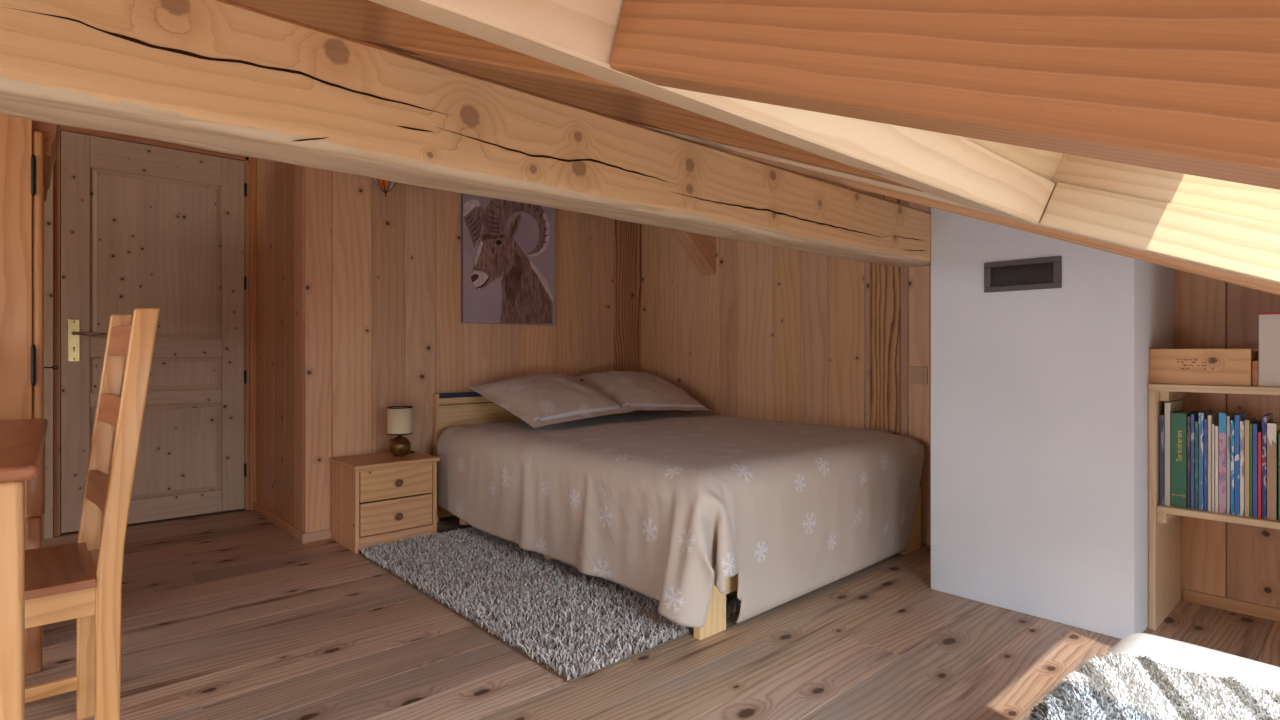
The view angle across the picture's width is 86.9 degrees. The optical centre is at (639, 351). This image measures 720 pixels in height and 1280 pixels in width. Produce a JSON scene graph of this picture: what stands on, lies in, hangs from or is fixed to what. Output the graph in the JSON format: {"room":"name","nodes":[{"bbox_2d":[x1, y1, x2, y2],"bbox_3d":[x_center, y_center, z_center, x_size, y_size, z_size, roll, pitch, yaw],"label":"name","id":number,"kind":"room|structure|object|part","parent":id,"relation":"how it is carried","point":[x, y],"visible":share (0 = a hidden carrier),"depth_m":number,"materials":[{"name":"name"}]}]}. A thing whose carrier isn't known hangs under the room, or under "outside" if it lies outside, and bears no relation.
{"room":"bedroom","nodes":[
{"label":"bedroom","id":0,"kind":"room"},
{"bbox_2d":[53,131,238,534],"bbox_3d":[-3.532,-0.604,3.057,3.244,3.108,0.070,0,0,-42],"label":"wall niche","id":1,"kind":"object","parent":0,"point":[60,131],"visible":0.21,"depth_m":3.53,"materials":[{"name":"brown wood"}]},
{"bbox_2d":[44,167,52,538],"bbox_3d":[-3.071,-0.130,3.427,0.146,2.160,0.036,0,0,-42],"label":"trim","id":2,"kind":"structure","parent":1,"relation":"attached to","point":[48,204],"depth_m":3.45,"materials":[{"name":"brown wood"}]},
{"bbox_2d":[61,131,246,532],"bbox_3d":[-2.669,-0.103,3.767,0.845,2.083,0.101,0,0,-42],"label":"door","id":3,"kind":"structure","parent":1,"relation":"in","point":[143,226],"depth_m":3.78,"materials":[{"name":"brown wood"}]},
{"bbox_3d":[-2.951,-0.060,3.525,0.046,0.220,0.004,0,0,-42],"label":"handle plate","id":4,"kind":"part","parent":3,"relation":"part of","materials":[{"name":"gold metal"}]},
{"bbox_3d":[-2.887,-0.098,3.542,0.139,0.021,0.058,0,0,-42],"label":"handle","id":5,"kind":"part","parent":3,"relation":"part of","materials":[{"name":"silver metal"}]},
{"bbox_3d":[-2.686,-0.527,3.779,0.602,0.895,0.010,0,0,-42],"label":"panel","id":6,"kind":"part","parent":3,"relation":"part of","materials":[{"name":"brown wood"}]},
{"bbox_3d":[-2.686,0.123,3.779,0.602,0.188,0.010,0,0,-42],"label":"panel","id":7,"kind":"part","parent":3,"relation":"part of","materials":[{"name":"brown wood"}]},
{"bbox_3d":[-2.686,0.551,3.779,0.602,0.515,0.010,0,0,-42],"label":"panel","id":8,"kind":"part","parent":3,"relation":"part of","materials":[{"name":"brown wood"}]},
{"bbox_2d":[54,125,256,536],"bbox_3d":[-2.678,-0.130,3.795,0.927,2.160,0.050,0,0,-41],"label":"trim","id":9,"kind":"structure","parent":1,"relation":"attached to","point":[250,163],"depth_m":4.06,"materials":[{"name":"brown wood"}]},
{"bbox_2d":[257,158,303,531],"bbox_3d":[-1.989,-0.604,3.760,0.050,3.108,0.950,0,0,-42],"label":"wall","id":10,"kind":"structure","parent":0,"point":[280,185],"depth_m":3.68,"materials":[{"name":"brown wood"}]},
{"bbox_2d":[254,501,331,543],"bbox_3d":[-1.950,0.926,3.767,0.147,0.048,0.993,0,0,-42],"label":"baseboard","id":11,"kind":"structure","parent":10,"relation":"attached to","point":[303,537],"depth_m":3.48,"materials":[{"name":"brown wood"}]},
{"bbox_2d":[304,167,641,532],"bbox_3d":[-0.830,-0.403,4.159,2.304,2.707,0.050,0,0,-42],"label":"wall","id":12,"kind":"structure","parent":0,"point":[383,327],"depth_m":3.72,"materials":[{"name":"brown wood"}]},
{"bbox_2d":[374,178,395,196],"bbox_3d":[-1.342,-0.902,3.539,0.132,0.191,0.186,0,0,-42],"label":"wall lantern","id":13,"kind":"object","parent":12,"relation":"attached to","point":[385,186],"visible":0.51,"depth_m":3.49,"materials":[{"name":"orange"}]},
{"bbox_3d":[-1.342,-0.907,3.482,0.045,0.150,0.061,0,0,-8],"label":"glass panel","id":14,"kind":"part","parent":13,"relation":"part of","materials":[{"name":"orange glass"}]},
{"bbox_3d":[-1.310,-0.907,3.486,0.048,0.150,0.061,0,0,-42],"label":"glass panel","id":15,"kind":"part","parent":13,"relation":"part of","materials":[{"name":"orange glass"}]},
{"bbox_2d":[461,193,554,325],"bbox_3d":[-0.791,-0.610,4.130,0.646,0.880,0.029,0,0,-42],"label":"picture","id":16,"kind":"object","parent":12,"relation":"attached to","point":[508,247],"visible":0.88,"depth_m":4.09,"materials":[{"name":"grey"}]},
{"bbox_2d":[25,509,1279,719],"bbox_3d":[-0.694,0.990,1.576,5.580,0.080,6.130,0,0,-42],"label":"floor","id":17,"kind":"structure","parent":0,"point":[226,615],"depth_m":2.13,"materials":[{"name":"brown wood"}]},
{"bbox_2d":[0,418,47,719],"bbox_3d":[-1.688,0.575,1.417,0.660,0.750,1.125,0,0,-41],"label":"desk","id":18,"kind":"object","parent":17,"relation":"on","point":[22,441],"visible":0.95,"depth_m":1.21,"materials":[{"name":"brown wood"}]},
{"bbox_3d":[-1.145,0.589,1.210,0.064,0.722,0.065,0,0,-41],"label":"leg","id":19,"kind":"part","parent":18,"relation":"part of","materials":[{"name":"brown wood"}]},
{"bbox_3d":[-1.796,0.589,2.006,0.046,0.722,0.040,0,0,-41],"label":"leg","id":20,"kind":"part","parent":18,"relation":"part of","materials":[{"name":"brown wood"}]},
{"bbox_2d":[0,114,60,646],"bbox_3d":[-2.460,0.000,2.328,0.702,1.900,1.008,0,0,-42],"label":"armoire","id":21,"kind":"object","parent":17,"relation":"on","point":[28,148],"visible":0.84,"depth_m":2.13,"materials":[{"name":"brown wood"}]},
{"bbox_3d":[-2.482,-0.030,2.293,0.624,1.840,0.970,0,0,-42],"label":"panel","id":22,"kind":"part","parent":21,"relation":"part of","materials":[{"name":"brown wood"}]},
{"bbox_3d":[-2.117,0.100,2.353,0.042,1.460,0.450,0,0,-42],"label":"door","id":23,"kind":"part","parent":21,"relation":"part of","materials":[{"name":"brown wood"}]},
{"bbox_3d":[-1.935,0.122,2.173,0.025,1.655,0.050,0,0,-42],"label":"corner post","id":24,"kind":"part","parent":21,"relation":"part of","materials":[{"name":"brown wood"}]},
{"bbox_3d":[-2.415,0.100,2.694,0.055,1.460,0.445,0,0,-42],"label":"door","id":25,"kind":"part","parent":21,"relation":"part of","materials":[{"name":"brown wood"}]},
{"bbox_3d":[-2.267,-0.780,2.561,0.102,0.260,0.920,0,0,-42],"label":"cornice","id":26,"kind":"part","parent":21,"relation":"part of","materials":[{"name":"brown wood"}]},
{"bbox_2d":[25,308,159,719],"bbox_3d":[-1.430,0.424,1.528,0.522,1.052,0.400,0,0,-42],"label":"chair","id":27,"kind":"object","parent":17,"relation":"on","point":[81,581],"visible":0.91,"depth_m":1.53,"materials":[{"name":"brown wood"}]},
{"bbox_3d":[-1.472,0.503,1.487,0.405,0.022,0.396,0,0,-42],"label":"seat","id":28,"kind":"part","parent":27,"relation":"part of","materials":[{"name":"brown wood"}]},
{"bbox_3d":[-1.416,0.424,1.789,0.117,1.052,0.030,0,0,-42],"label":"post","id":29,"kind":"part","parent":27,"relation":"part of","materials":[{"name":"brown wood"}]},
{"bbox_3d":[-1.161,0.424,1.532,0.117,1.052,0.030,0,0,-42],"label":"post","id":30,"kind":"part","parent":27,"relation":"part of","materials":[{"name":"brown wood"}]},
{"bbox_2d":[330,450,439,553],"bbox_3d":[-1.295,0.743,3.435,0.428,0.415,0.372,0,0,-42],"label":"nightstand","id":31,"kind":"object","parent":17,"relation":"on","point":[377,494],"visible":0.91,"depth_m":3.31,"materials":[{"name":"brown wood"}]},
{"bbox_3d":[-1.195,0.798,3.324,0.359,0.154,0.020,0,0,-42],"label":"drawer","id":32,"kind":"part","parent":31,"relation":"part of","materials":[{"name":"brown wood"}]},
{"bbox_3d":[-1.195,0.640,3.324,0.359,0.148,0.020,0,0,-42],"label":"drawer","id":33,"kind":"part","parent":31,"relation":"part of","materials":[{"name":"brown wood"}]},
{"bbox_3d":[-1.179,0.804,3.307,0.037,0.037,0.026,0,0,-42],"label":"knob","id":34,"kind":"part","parent":31,"relation":"part of","materials":[{"name":"brown wood"}]},
{"bbox_3d":[-1.179,0.641,3.307,0.037,0.037,0.026,0,0,-42],"label":"knob","id":35,"kind":"part","parent":31,"relation":"part of","materials":[{"name":"brown wood"}]},
{"bbox_2d":[387,406,414,455],"bbox_3d":[-1.230,0.408,3.538,0.126,0.253,0.229,0,0,10],"label":"table lamp","id":36,"kind":"object","parent":31,"relation":"on","point":[399,418],"visible":1,"depth_m":3.44,"materials":[{"name":"beige fabric"}]},
{"bbox_3d":[-1.239,0.352,3.488,0.124,0.135,0.124,0,0,-42],"label":"lamp shade","id":37,"kind":"part","parent":36,"relation":"part of","materials":[{"name":"beige fabric"}]},
{"bbox_2d":[360,527,740,682],"bbox_3d":[-0.454,0.930,2.827,0.865,0.037,1.701,0,0,-42],"label":"shag rug","id":38,"kind":"object","parent":17,"relation":"on","point":[573,624],"visible":0.72,"depth_m":2.51,"materials":[{"name":"grey carpet"}]},
{"bbox_2d":[433,392,920,639],"bbox_3d":[0.080,0.592,3.527,1.568,0.716,2.092,0,0,-42],"label":"double bed","id":39,"kind":"object","parent":17,"relation":"on","point":[444,416],"visible":0.2,"depth_m":3.81,"materials":[{"name":"brown wood"}]},
{"bbox_3d":[-0.932,0.851,3.603,0.060,0.130,0.060,0,0,-42],"label":"leg","id":40,"kind":"part","parent":39,"relation":"part of","materials":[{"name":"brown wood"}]},
{"bbox_3d":[-0.598,0.593,4.293,1.490,0.715,0.047,0,0,-42],"label":"headboard","id":41,"kind":"part","parent":39,"relation":"part of","materials":[{"name":"brown wood"}]},
{"bbox_2d":[437,411,923,627],"bbox_3d":[0.152,0.664,3.384,1.711,0.536,2.029,0,0,-42],"label":"duvet cover","id":42,"kind":"object","parent":39,"relation":"on","point":[648,503],"visible":0.95,"depth_m":2.71,"materials":[{"name":"fabric"}]},
{"bbox_2d":[468,374,631,427],"bbox_3d":[-0.502,0.252,3.821,0.595,0.251,0.709,0,0,44],"label":"pillow","id":43,"kind":"object","parent":42,"relation":"on","point":[539,400],"visible":1,"depth_m":3.66,"materials":[{"name":"white fabric"}]},
{"bbox_2d":[570,371,711,410],"bbox_3d":[0.001,0.247,4.275,0.712,0.250,0.594,0,0,-37],"label":"pillow","id":44,"kind":"object","parent":42,"relation":"on","point":[633,391],"visible":0.97,"depth_m":4.12,"materials":[{"name":"white fabric"}]},
{"bbox_3d":[0.236,0.800,2.281,0.131,0.300,0.032,0,0,-42],"label":"leg","id":45,"kind":"part","parent":39,"relation":"part of","materials":[{"name":"brown wood"}]},
{"bbox_3d":[0.755,0.741,2.749,1.265,0.182,0.027,0,0,-42],"label":"foot rail","id":46,"kind":"part","parent":39,"relation":"part of","materials":[{"name":"brown wood"}]},
{"bbox_3d":[1.289,0.800,3.230,0.170,0.300,0.032,0,0,-42],"label":"leg","id":47,"kind":"part","parent":39,"relation":"part of","materials":[{"name":"brown wood"}]},
{"bbox_2d":[931,207,1173,638],"bbox_3d":[1.612,0.104,2.658,0.604,1.692,0.675,0,0,-42],"label":"chimney","id":48,"kind":"object","parent":17,"relation":"on","point":[1039,397],"visible":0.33,"depth_m":2.41,"materials":[{"name":"white paint"}]},
{"bbox_2d":[984,256,1061,292],"bbox_3d":[1.383,-0.280,2.452,0.012,0.112,0.256,0,0,-42],"label":"air vent","id":49,"kind":"object","parent":48,"relation":"attached to","point":[1043,272],"visible":1,"depth_m":2.44,"materials":[{"name":"grey metal"}]},
{"bbox_2d":[991,262,1053,286],"bbox_3d":[1.385,-0.280,2.453,0.006,0.080,0.216,0,0,-42],"label":"grille","id":50,"kind":"object","parent":49,"relation":"attached to","point":[1003,274],"depth_m":2.45,"materials":[{"name":"grey metal"}]},
{"bbox_2d":[1106,633,1279,691],"bbox_3d":[0.763,0.798,0.659,1.977,0.305,0.957,0,0,-42],"label":"bed","id":51,"kind":"object","parent":17,"relation":"on","point":[1184,655],"visible":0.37,"depth_m":1.43,"materials":[{"name":"white fabric"}]},
{"bbox_2d":[1019,651,1279,719],"bbox_3d":[0.755,0.725,0.733,1.403,0.198,0.889,0,0,-42],"label":"throw","id":52,"kind":"object","parent":51,"relation":"on","point":[1116,686],"visible":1,"depth_m":1.26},
{"bbox_2d":[1148,383,1279,629],"bbox_3d":[2.198,0.529,2.123,0.420,0.842,0.902,0,0,-42],"label":"bookshelf","id":53,"kind":"object","parent":17,"relation":"on","point":[1164,522],"visible":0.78,"depth_m":2.32,"materials":[{"name":"brown wood"}]},
{"bbox_2d":[1159,414,1164,504],"bbox_3d":[1.854,0.371,2.379,0.170,0.308,0.012,0,0,-42],"label":"book","id":54,"kind":"object","parent":53,"relation":"on","point":[1162,416],"visible":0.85,"depth_m":2.32,"materials":[{"name":"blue paper"}]},
{"bbox_3d":[1.905,0.542,2.452,0.414,0.816,0.021,0,0,-42],"label":"panel","id":55,"kind":"part","parent":53,"relation":"part of","materials":[{"name":"brown wood"}]},
{"bbox_2d":[1165,400,1181,505],"bbox_3d":[1.876,0.349,2.377,0.200,0.352,0.015,0,0,-42],"label":"book","id":56,"kind":"object","parent":53,"relation":"on","point":[1171,406],"visible":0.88,"depth_m":2.31,"materials":[{"name":"beige paper"}]},
{"bbox_2d":[1171,410,1196,507],"bbox_3d":[1.893,0.366,2.351,0.191,0.318,0.042,0,0,-42],"label":"book","id":57,"kind":"object","parent":53,"relation":"on","point":[1178,418],"visible":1,"depth_m":2.29,"materials":[{"name":"green paper"}]},
{"bbox_2d":[1187,415,1190,508],"bbox_3d":[1.907,0.371,2.328,0.180,0.309,0.008,0,0,-42],"label":"book","id":58,"kind":"object","parent":53,"relation":"on","point":[1188,417],"visible":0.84,"depth_m":2.27,"materials":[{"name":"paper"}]},
{"bbox_2d":[1191,411,1201,508],"bbox_3d":[1.918,0.367,2.324,0.190,0.317,0.009,0,0,-42],"label":"book","id":59,"kind":"object","parent":53,"relation":"on","point":[1195,416],"visible":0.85,"depth_m":2.26,"materials":[{"name":"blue paper"}]},
{"bbox_2d":[1195,420,1198,509],"bbox_3d":[1.917,0.379,2.309,0.170,0.294,0.008,0,0,-42],"label":"book","id":60,"kind":"object","parent":53,"relation":"on","point":[1197,421],"visible":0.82,"depth_m":2.25,"materials":[{"name":"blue paper"}]},
{"bbox_2d":[1149,349,1258,385],"bbox_3d":[1.922,0.049,2.306,0.204,0.119,0.262,0,0,-42],"label":"wooden crate","id":61,"kind":"object","parent":53,"relation":"on","point":[1230,367],"visible":0.93,"depth_m":2.23,"materials":[{"name":"brown wood"}]},
{"bbox_2d":[1199,410,1212,509],"bbox_3d":[1.932,0.364,2.307,0.190,0.323,0.012,0,0,-42],"label":"book","id":62,"kind":"object","parent":53,"relation":"on","point":[1202,415],"visible":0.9,"depth_m":2.24,"materials":[{"name":"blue paper"}]},
{"bbox_2d":[1204,418,1207,510],"bbox_3d":[1.936,0.374,2.295,0.180,0.304,0.008,0,0,-42],"label":"book","id":63,"kind":"object","parent":53,"relation":"on","point":[1205,419],"visible":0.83,"depth_m":2.24,"materials":[{"name":"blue paper"}]},
{"bbox_2d":[1208,412,1219,511],"bbox_3d":[1.940,0.367,2.284,0.170,0.317,0.009,0,0,-42],"label":"book","id":64,"kind":"object","parent":53,"relation":"on","point":[1213,418],"visible":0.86,"depth_m":2.23,"materials":[{"name":"beige paper"}]},
{"bbox_2d":[1212,422,1218,511],"bbox_3d":[1.942,0.381,2.274,0.160,0.288,0.006,0,0,-42],"label":"book","id":65,"kind":"object","parent":53,"relation":"on","point":[1216,423],"visible":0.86,"depth_m":2.22,"materials":[{"name":"white paper"}]},
{"bbox_2d":[1215,425,1218,511],"bbox_3d":[1.948,0.384,2.268,0.160,0.282,0.008,0,0,-42],"label":"book","id":66,"kind":"object","parent":53,"relation":"on","point":[1217,426],"visible":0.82,"depth_m":2.21,"materials":[{"name":"white paper"}]},
{"bbox_3d":[2.200,0.537,2.128,0.410,0.022,0.853,0,0,-42],"label":"shelf","id":67,"kind":"part","parent":53,"relation":"part of","materials":[{"name":"brown wood"}]},
{"bbox_2d":[1219,412,1234,513],"bbox_3d":[1.968,0.362,2.267,0.191,0.327,0.018,0,0,-42],"label":"book","id":68,"kind":"object","parent":53,"relation":"on","point":[1222,416],"visible":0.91,"depth_m":2.20,"materials":[{"name":"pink paper"}]},
{"bbox_2d":[1227,413,1237,513],"bbox_3d":[1.978,0.367,2.256,0.190,0.317,0.008,0,0,-42],"label":"book","id":69,"kind":"object","parent":53,"relation":"on","point":[1232,416],"visible":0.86,"depth_m":2.19,"materials":[{"name":"beige paper"}]},
{"bbox_2d":[1231,419,1234,514],"bbox_3d":[1.981,0.374,2.245,0.180,0.304,0.008,0,0,-42],"label":"book","id":70,"kind":"object","parent":53,"relation":"on","point":[1233,420],"visible":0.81,"depth_m":2.19,"materials":[{"name":"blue paper"}]},
{"bbox_2d":[1235,412,1246,514],"bbox_3d":[1.992,0.364,2.240,0.190,0.322,0.011,0,0,-42],"label":"book","id":71,"kind":"object","parent":53,"relation":"on","point":[1240,416],"visible":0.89,"depth_m":2.18,"materials":[{"name":"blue paper"}]},
{"bbox_2d":[1240,418,1247,515],"bbox_3d":[1.997,0.374,2.228,0.180,0.304,0.010,0,0,-42],"label":"book","id":72,"kind":"object","parent":53,"relation":"on","point":[1242,422],"visible":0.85,"depth_m":2.17,"materials":[{"name":"beige paper"}]},
{"bbox_2d":[1245,417,1255,516],"bbox_3d":[2.001,0.372,2.216,0.170,0.307,0.011,0,0,-42],"label":"book","id":73,"kind":"object","parent":53,"relation":"on","point":[1248,421],"visible":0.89,"depth_m":2.16,"materials":[{"name":"beige paper"}]},
{"bbox_2d":[1250,420,1258,516],"bbox_3d":[2.008,0.377,2.208,0.170,0.298,0.005,0,0,-42],"label":"book","id":74,"kind":"object","parent":53,"relation":"on","point":[1251,424],"visible":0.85,"depth_m":2.15,"materials":[{"name":"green paper"}]},
{"bbox_2d":[1252,360,1258,385],"bbox_3d":[2.027,0.068,2.212,0.207,0.080,0.016,0,0,-42],"label":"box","id":75,"kind":"object","parent":53,"relation":"on","point":[1255,364],"visible":0.48,"depth_m":2.14,"materials":[{"name":"brown wood"}]},
{"bbox_2d":[1253,420,1261,517],"bbox_3d":[2.014,0.377,2.201,0.170,0.298,0.010,0,0,-42],"label":"book","id":76,"kind":"object","parent":53,"relation":"on","point":[1257,426],"visible":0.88,"depth_m":2.15,"materials":[{"name":"blue paper"}]},
{"bbox_2d":[1258,430,1261,517],"bbox_3d":[2.018,0.389,2.190,0.160,0.272,0.008,0,0,-42],"label":"book","id":77,"kind":"object","parent":53,"relation":"on","point":[1260,431],"visible":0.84,"depth_m":2.14,"materials":[{"name":"red paper"}]},
{"bbox_2d":[1262,413,1272,518],"bbox_3d":[2.032,0.364,2.189,0.180,0.323,0.010,0,0,-42],"label":"book","id":78,"kind":"object","parent":53,"relation":"on","point":[1267,418],"visible":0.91,"depth_m":2.13,"materials":[{"name":"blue paper"}]},
{"bbox_2d":[1258,312,1279,386],"bbox_3d":[2.083,-0.007,2.125,0.202,0.231,0.188,0,0,-42],"label":"storage box","id":79,"kind":"object","parent":53,"relation":"on","point":[1269,323],"visible":1,"depth_m":2.11,"materials":[{"name":"beige"}]},
{"bbox_2d":[1267,421,1279,519],"bbox_3d":[2.044,0.374,2.176,0.181,0.302,0.022,0,0,-42],"label":"book","id":80,"kind":"object","parent":53,"relation":"on","point":[1273,428],"visible":0.99,"depth_m":2.12,"materials":[{"name":"beige paper"}]},
{"bbox_2d":[1279,433,1279,520],"bbox_3d":[2.052,0.389,2.152,0.160,0.272,0.016,0,0,-42],"label":"book","id":81,"kind":"object","parent":53,"relation":"on","point":[1279,433],"visible":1,"depth_m":2.10,"materials":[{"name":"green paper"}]},
{"bbox_2d":[642,179,1279,607],"bbox_3d":[1.698,-0.411,3.052,0.050,2.723,5.060,0,0,-42],"label":"wall","id":82,"kind":"structure","parent":0,"point":[778,334],"depth_m":3.70,"materials":[{"name":"brown wood"}]},
{"bbox_2d":[670,229,715,275],"bbox_3d":[0.208,-0.784,4.177,0.656,0.569,0.114,0,0,-42],"label":"brace","id":83,"kind":"object","parent":82,"relation":"attached to","point":[700,248],"visible":0.3,"depth_m":4.29,"materials":[{"name":"brown wood"}]},
{"bbox_2d":[910,366,926,384],"bbox_3d":[1.383,0.116,3.354,0.014,0.088,0.084,0,0,-42],"label":"light switch","id":84,"kind":"object","parent":82,"relation":"attached to","point":[918,375],"visible":1,"depth_m":3.35,"materials":[{"name":"beige"}]},
{"bbox_2d":[1183,589,1279,621],"bbox_3d":[2.722,0.927,1.868,0.014,0.045,1.930,0,0,-42],"label":"baseboard","id":85,"kind":"structure","parent":82,"relation":"attached to","point":[1225,603],"depth_m":2.47,"materials":[{"name":"brown wood"}]},
{"bbox_3d":[-0.643,-0.909,1.520,5.580,2.608,6.283,0,0,-42],"label":"ceiling","id":86,"kind":"structure","parent":0,"visible":0},
{"bbox_2d":[229,0,663,102],"bbox_3d":[-1.361,-1.222,2.295,0.072,1.850,4.207,0,0,-42],"label":"rafter","id":87,"kind":"object","parent":86,"relation":"attached to","point":[368,21],"visible":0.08,"depth_m":1.18,"materials":[{"name":"brown wood"}]},
{"bbox_2d":[394,50,923,191],"bbox_3d":[-0.869,-1.222,2.738,0.095,1.850,4.207,0,0,-42],"label":"rafter","id":88,"kind":"object","parent":86,"relation":"attached to","point":[650,113],"visible":0.04,"depth_m":1.66,"materials":[{"name":"brown wood"}]},
{"bbox_2d":[369,0,1062,223],"bbox_3d":[0.060,-0.362,0.701,1.867,0.234,0.185,0,0,-42],"label":"rafter","id":89,"kind":"object","parent":86,"relation":"attached to","point":[1013,181],"visible":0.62,"depth_m":0.79,"materials":[{"name":"brown wood"}]},
{"bbox_2d":[609,0,1279,189],"bbox_3d":[0.645,0.063,-0.126,0.060,0.925,1.945,0,0,-42],"label":"rafter","id":90,"kind":"object","parent":86,"relation":"attached to","point":[1190,87],"visible":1,"depth_m":0.34,"materials":[{"name":"brown wood"}]},
{"bbox_2d":[639,124,1279,284],"bbox_3d":[0.015,-0.811,2.182,0.085,2.672,6.217,0,0,-42],"label":"ceiling beam","id":91,"kind":"structure","parent":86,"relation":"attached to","point":[1227,226],"depth_m":1.16,"materials":[{"name":"brown wood"}]},
{"bbox_2d":[712,146,1279,294],"bbox_3d":[0.467,-0.811,2.589,0.080,2.672,6.217,0,0,-42],"label":"rafter","id":92,"kind":"object","parent":86,"relation":"attached to","point":[1224,276],"visible":0.02,"depth_m":1.82,"materials":[{"name":"brown wood"}]},
{"bbox_3d":[-2.721,-0.604,-0.299,0.042,3.108,6.000,0,0,-42],"label":"wall","id":93,"kind":"structure","parent":0,"visible":0},
{"bbox_2d":[0,0,930,267],"bbox_3d":[-0.685,-0.456,1.148,4.920,0.216,0.162,0,0,-42],"label":"ceiling beam","id":94,"kind":"structure","parent":93,"relation":"attached to","point":[223,76],"depth_m":1.25,"materials":[{"name":"brown wood"}]}
]}

